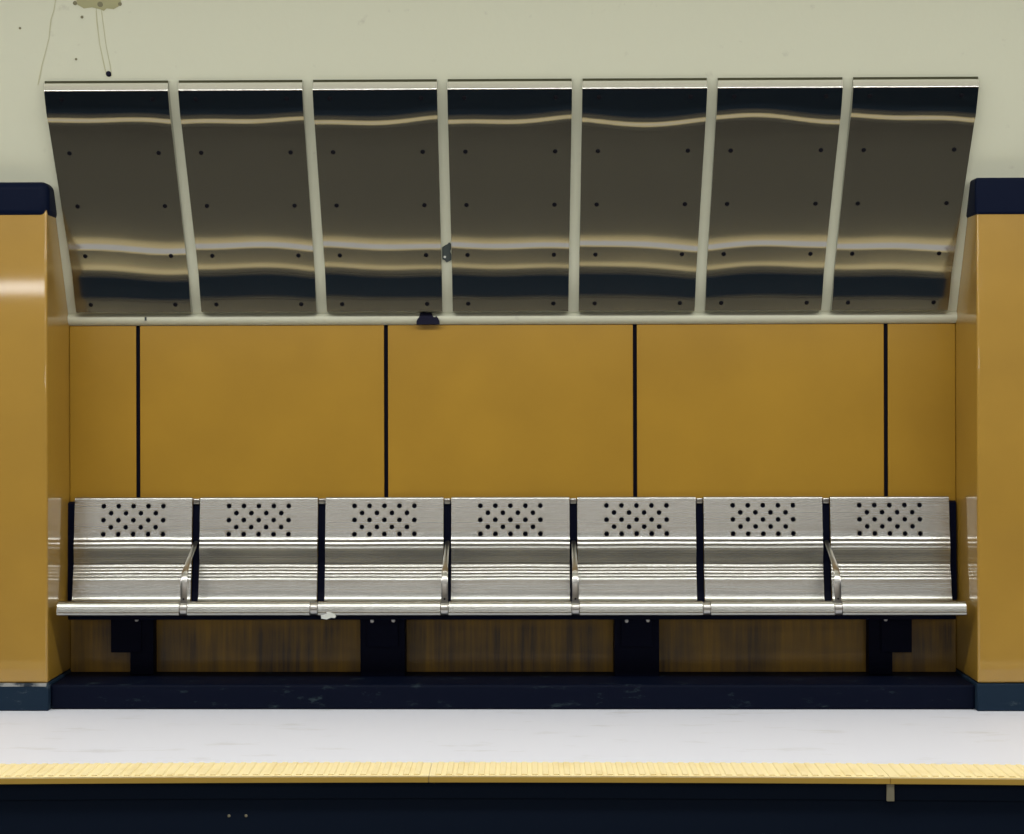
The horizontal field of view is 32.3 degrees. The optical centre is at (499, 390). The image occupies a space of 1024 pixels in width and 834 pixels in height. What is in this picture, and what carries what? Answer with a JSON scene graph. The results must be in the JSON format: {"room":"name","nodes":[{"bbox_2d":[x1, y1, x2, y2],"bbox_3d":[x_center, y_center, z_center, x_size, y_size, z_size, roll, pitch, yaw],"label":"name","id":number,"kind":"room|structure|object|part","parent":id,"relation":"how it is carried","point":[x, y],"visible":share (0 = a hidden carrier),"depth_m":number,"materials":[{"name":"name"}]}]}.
{"room":"railway station","nodes":[
{"label":"railway station","id":0,"kind":"room"},
{"bbox_2d":[0,210,70,682],"bbox_3d":[-4.434,0.232,8.014,5.030,2.032,0.900,0,0,1],"label":"wall","id":1,"kind":"structure","parent":0,"point":[34,326],"depth_m":7.53,"materials":[{"name":"paint"}]},
{"bbox_2d":[0,182,56,217],"bbox_3d":[-4.437,-0.808,7.710,5.037,0.156,0.308,0,0,1],"label":"trim","id":2,"kind":"structure","parent":1,"relation":"attached to","point":[16,198],"depth_m":7.52,"materials":[{"name":"blue paint"}]},
{"bbox_2d":[0,0,1023,325],"bbox_3d":[0.041,-1.245,7.510,14.000,1.898,1.220,0,0,1],"label":"ceiling","id":3,"kind":"structure","parent":0,"point":[41,41],"depth_m":7.33,"materials":[{"name":"beige paint"}]},
{"bbox_2d":[44,80,192,312],"bbox_3d":[-1.634,-0.822,7.628,0.530,0.948,0.487,0,0,1],"label":"panel","id":4,"kind":"object","parent":3,"relation":"attached to","point":[113,142],"visible":1,"depth_m":7.59,"materials":[{"name":"grey metal"}]},
{"bbox_2d":[178,80,317,311],"bbox_3d":[-1.076,-0.824,7.620,0.524,0.948,0.487,0,0,1],"label":"panel","id":5,"kind":"object","parent":3,"relation":"attached to","point":[245,142],"visible":1,"depth_m":7.59,"materials":[{"name":"grey metal"}]},
{"bbox_2d":[313,79,442,311],"bbox_3d":[-0.517,-0.825,7.612,0.518,0.948,0.487,0,0,1],"label":"panel","id":6,"kind":"object","parent":3,"relation":"attached to","point":[377,140],"visible":1,"depth_m":7.58,"materials":[{"name":"grey metal"}]},
{"bbox_2d":[447,79,571,311],"bbox_3d":[0.045,-0.826,7.604,0.518,0.948,0.487,0,0,1],"label":"panel","id":7,"kind":"object","parent":3,"relation":"attached to","point":[510,139],"visible":1,"depth_m":7.57,"materials":[{"name":"grey metal"}]},
{"bbox_2d":[579,78,706,310],"bbox_3d":[0.604,-0.827,7.596,0.522,0.948,0.487,0,0,1],"label":"panel","id":8,"kind":"object","parent":3,"relation":"attached to","point":[642,139],"visible":1,"depth_m":7.56,"materials":[{"name":"grey metal"}]},
{"bbox_2d":[704,77,842,310],"bbox_3d":[1.163,-0.829,7.588,0.528,0.948,0.487,0,0,1],"label":"panel","id":9,"kind":"object","parent":3,"relation":"attached to","point":[776,139],"visible":1,"depth_m":7.55,"materials":[{"name":"grey metal"}]},
{"bbox_2d":[830,77,978,309],"bbox_3d":[1.721,-0.830,7.580,0.534,0.948,0.487,0,0,1],"label":"panel","id":10,"kind":"object","parent":3,"relation":"attached to","point":[908,144],"visible":1,"depth_m":7.54,"materials":[{"name":"grey metal"}]},
{"bbox_2d":[0,708,1023,773],"bbox_3d":[0.044,1.365,7.276,14.000,0.018,2.249,0,0,1],"label":"floor","id":11,"kind":"structure","parent":0,"point":[60,736],"depth_m":6.95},
{"bbox_2d":[0,762,431,783],"bbox_3d":[-1.054,1.363,6.324,1.615,0.028,0.233,0,0,-1],"label":"tactile strip","id":12,"kind":"object","parent":11,"relation":"on","point":[170,772],"visible":1,"depth_m":6.26,"materials":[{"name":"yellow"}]},
{"bbox_2d":[429,762,889,783],"bbox_3d":[0.557,1.359,6.308,1.610,0.028,0.246,0,0,1],"label":"tactile strip","id":13,"kind":"object","parent":11,"relation":"on","point":[543,772],"visible":1,"depth_m":6.25,"materials":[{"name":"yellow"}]},
{"bbox_2d":[878,763,1023,784],"bbox_3d":[4.197,1.351,6.219,5.666,0.028,0.281,0,0,1],"label":"tactile strip","id":14,"kind":"object","parent":11,"relation":"on","point":[901,773],"visible":1,"depth_m":6.22,"materials":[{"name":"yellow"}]},
{"bbox_2d":[0,799,1023,833],"bbox_3d":[0.042,1.515,7.082,14.000,0.282,1.837,0,0,1],"label":"wall","id":15,"kind":"structure","parent":0,"point":[151,816],"depth_m":6.23,"materials":[{"name":"black"}]},
{"bbox_2d":[0,782,1023,801],"bbox_3d":[0.031,1.405,6.335,14.000,0.062,0.356,0,0,1],"label":"platform edge","id":16,"kind":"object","parent":15,"relation":"attached to","point":[381,790],"depth_m":6.23,"materials":[{"name":"black"}]},
{"bbox_2d":[886,784,893,800],"bbox_3d":[1.364,1.402,6.185,0.026,0.062,0.016,0,0,1],"label":"clip","id":17,"kind":"object","parent":15,"relation":"attached to","point":[889,787],"visible":1,"depth_m":6.18,"materials":[{"name":"beige metal"}]},
{"bbox_2d":[70,323,956,668],"bbox_3d":[0.054,0.406,8.141,4.041,1.900,0.518,0,0,1],"label":"wall","id":18,"kind":"structure","parent":0,"point":[885,324],"depth_m":7.88,"materials":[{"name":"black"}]},
{"bbox_2d":[70,326,136,671],"bbox_3d":[-1.770,0.481,7.902,0.297,1.545,0.012,0,0,1],"label":"wall panel","id":19,"kind":"object","parent":18,"relation":"attached to","point":[103,430],"visible":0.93,"depth_m":7.90,"materials":[{"name":"metal"}]},
{"bbox_2d":[140,325,383,671],"bbox_3d":[-1.060,0.480,7.892,1.089,1.545,0.012,0,0,1],"label":"wall panel","id":20,"kind":"object","parent":18,"relation":"attached to","point":[226,410],"visible":0.69,"depth_m":7.89,"materials":[{"name":"metal"}]},
{"bbox_2d":[388,324,632,671],"bbox_3d":[0.047,0.477,7.876,1.089,1.545,0.012,0,0,1],"label":"wall panel","id":21,"kind":"object","parent":18,"relation":"attached to","point":[528,410],"visible":0.58,"depth_m":7.87,"materials":[{"name":"metal"}]},
{"bbox_2d":[0,669,1023,710],"bbox_3d":[0.051,1.297,7.796,14.000,0.118,0.608,0,0,1],"label":"baseboard","id":22,"kind":"structure","parent":18,"relation":"attached to","point":[76,690],"depth_m":7.54,"materials":[{"name":"blue paint"}]},
{"bbox_2d":[56,496,966,675],"bbox_3d":[0.045,0.859,7.698,3.936,0.781,0.343,0,0,1],"label":"bench","id":23,"kind":"object","parent":22,"relation":"on","point":[382,565],"visible":1,"depth_m":7.81,"materials":[{"name":"silver metal"}]},
{"bbox_3d":[-1.906,0.712,7.874,0.031,0.437,0.032,0,0,1],"label":"support arm","id":24,"kind":"part","parent":23,"relation":"part of","materials":[{"name":"black paint"}]},
{"bbox_3d":[-1.629,0.717,7.717,0.523,0.489,0.334,0,0,1],"label":"seat","id":25,"kind":"part","parent":23,"relation":"part of","materials":[{"name":"silver metal"}]},
{"bbox_3d":[-1.350,0.786,7.711,0.028,0.242,0.297,0,0,1],"label":"armrest","id":26,"kind":"part","parent":23,"relation":"part of","materials":[{"name":"silver metal"}]},
{"bbox_3d":[-1.350,0.731,7.738,0.033,0.486,0.294,0,0,1],"label":"support arm","id":27,"kind":"part","parent":23,"relation":"part of","materials":[{"name":"black paint"}]},
{"bbox_3d":[-1.071,0.716,7.709,0.523,0.489,0.334,0,0,1],"label":"seat","id":28,"kind":"part","parent":23,"relation":"part of","materials":[{"name":"silver metal"}]},
{"bbox_3d":[-0.792,0.730,7.730,0.033,0.486,0.294,0,0,1],"label":"support arm","id":29,"kind":"part","parent":23,"relation":"part of","materials":[{"name":"black paint"}]},
{"bbox_2d":[321,612,335,619],"bbox_3d":[-0.732,0.957,7.540,0.068,0.034,0.007,0,0,7],"label":"scrap","id":30,"kind":"object","parent":23,"relation":"attached to","point":[328,615],"visible":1,"depth_m":7.54,"materials":[{"name":"grey paper"}]},
{"bbox_3d":[-0.513,0.714,7.701,0.523,0.489,0.334,0,0,1],"label":"seat","id":31,"kind":"part","parent":23,"relation":"part of","materials":[{"name":"silver metal"}]},
{"bbox_3d":[-0.234,0.783,7.695,0.028,0.242,0.297,0,0,1],"label":"armrest","id":32,"kind":"part","parent":23,"relation":"part of","materials":[{"name":"silver metal"}]},
{"bbox_3d":[-0.234,0.729,7.722,0.033,0.486,0.294,0,0,1],"label":"support arm","id":33,"kind":"part","parent":23,"relation":"part of","materials":[{"name":"black paint"}]},
{"bbox_3d":[0.044,0.713,7.694,0.523,0.489,0.334,0,0,1],"label":"seat","id":34,"kind":"part","parent":23,"relation":"part of","materials":[{"name":"silver metal"}]},
{"bbox_3d":[0.324,0.727,7.714,0.033,0.486,0.294,0,0,1],"label":"support arm","id":35,"kind":"part","parent":23,"relation":"part of","materials":[{"name":"black paint"}]},
{"bbox_3d":[0.324,0.782,7.687,0.028,0.242,0.297,0,0,1],"label":"armrest","id":36,"kind":"part","parent":23,"relation":"part of","materials":[{"name":"silver metal"}]},
{"bbox_3d":[0.602,0.712,7.686,0.523,0.489,0.334,0,0,1],"label":"seat","id":37,"kind":"part","parent":23,"relation":"part of","materials":[{"name":"silver metal"}]},
{"bbox_3d":[0.882,0.726,7.706,0.033,0.486,0.294,0,0,1],"label":"support arm","id":38,"kind":"part","parent":23,"relation":"part of","materials":[{"name":"black paint"}]},
{"bbox_3d":[1.160,0.710,7.678,0.523,0.489,0.334,0,0,1],"label":"seat","id":39,"kind":"part","parent":23,"relation":"part of","materials":[{"name":"silver metal"}]},
{"bbox_3d":[1.440,0.725,7.698,0.033,0.486,0.294,0,0,1],"label":"support arm","id":40,"kind":"part","parent":23,"relation":"part of","materials":[{"name":"black paint"}]},
{"bbox_3d":[1.439,0.780,7.671,0.028,0.242,0.297,0,0,1],"label":"armrest","id":41,"kind":"part","parent":23,"relation":"part of","materials":[{"name":"silver metal"}]},
{"bbox_3d":[1.718,0.709,7.670,0.523,0.489,0.334,0,0,1],"label":"seat","id":42,"kind":"part","parent":23,"relation":"part of","materials":[{"name":"silver metal"}]},
{"bbox_3d":[1.999,0.703,7.819,0.031,0.437,0.032,0,0,1],"label":"support arm","id":43,"kind":"part","parent":23,"relation":"part of","materials":[{"name":"black paint"}]},
{"bbox_2d":[637,323,883,671],"bbox_3d":[1.157,0.474,7.861,1.094,1.545,0.012,0,0,1],"label":"wall panel","id":44,"kind":"object","parent":18,"relation":"attached to","point":[723,409],"visible":0.69,"depth_m":7.85,"materials":[{"name":"metal"}]},
{"bbox_2d":[887,323,955,671],"bbox_3d":[1.871,0.473,7.850,0.298,1.545,0.012,0,0,1],"label":"wall panel","id":45,"kind":"object","parent":18,"relation":"attached to","point":[921,356],"visible":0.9,"depth_m":7.84,"materials":[{"name":"metal"}]},
{"bbox_2d":[955,214,1023,682],"bbox_3d":[4.536,0.212,7.887,5.030,2.032,0.900,0,0,1],"label":"wall","id":46,"kind":"structure","parent":0,"point":[989,325],"depth_m":7.47,"materials":[{"name":"paint"}]},
{"bbox_2d":[966,178,1023,217],"bbox_3d":[4.526,-0.828,7.583,5.037,0.156,0.308,0,0,1],"label":"trim","id":47,"kind":"structure","parent":46,"relation":"attached to","point":[986,195],"depth_m":7.46,"materials":[{"name":"blue paint"}]}
]}

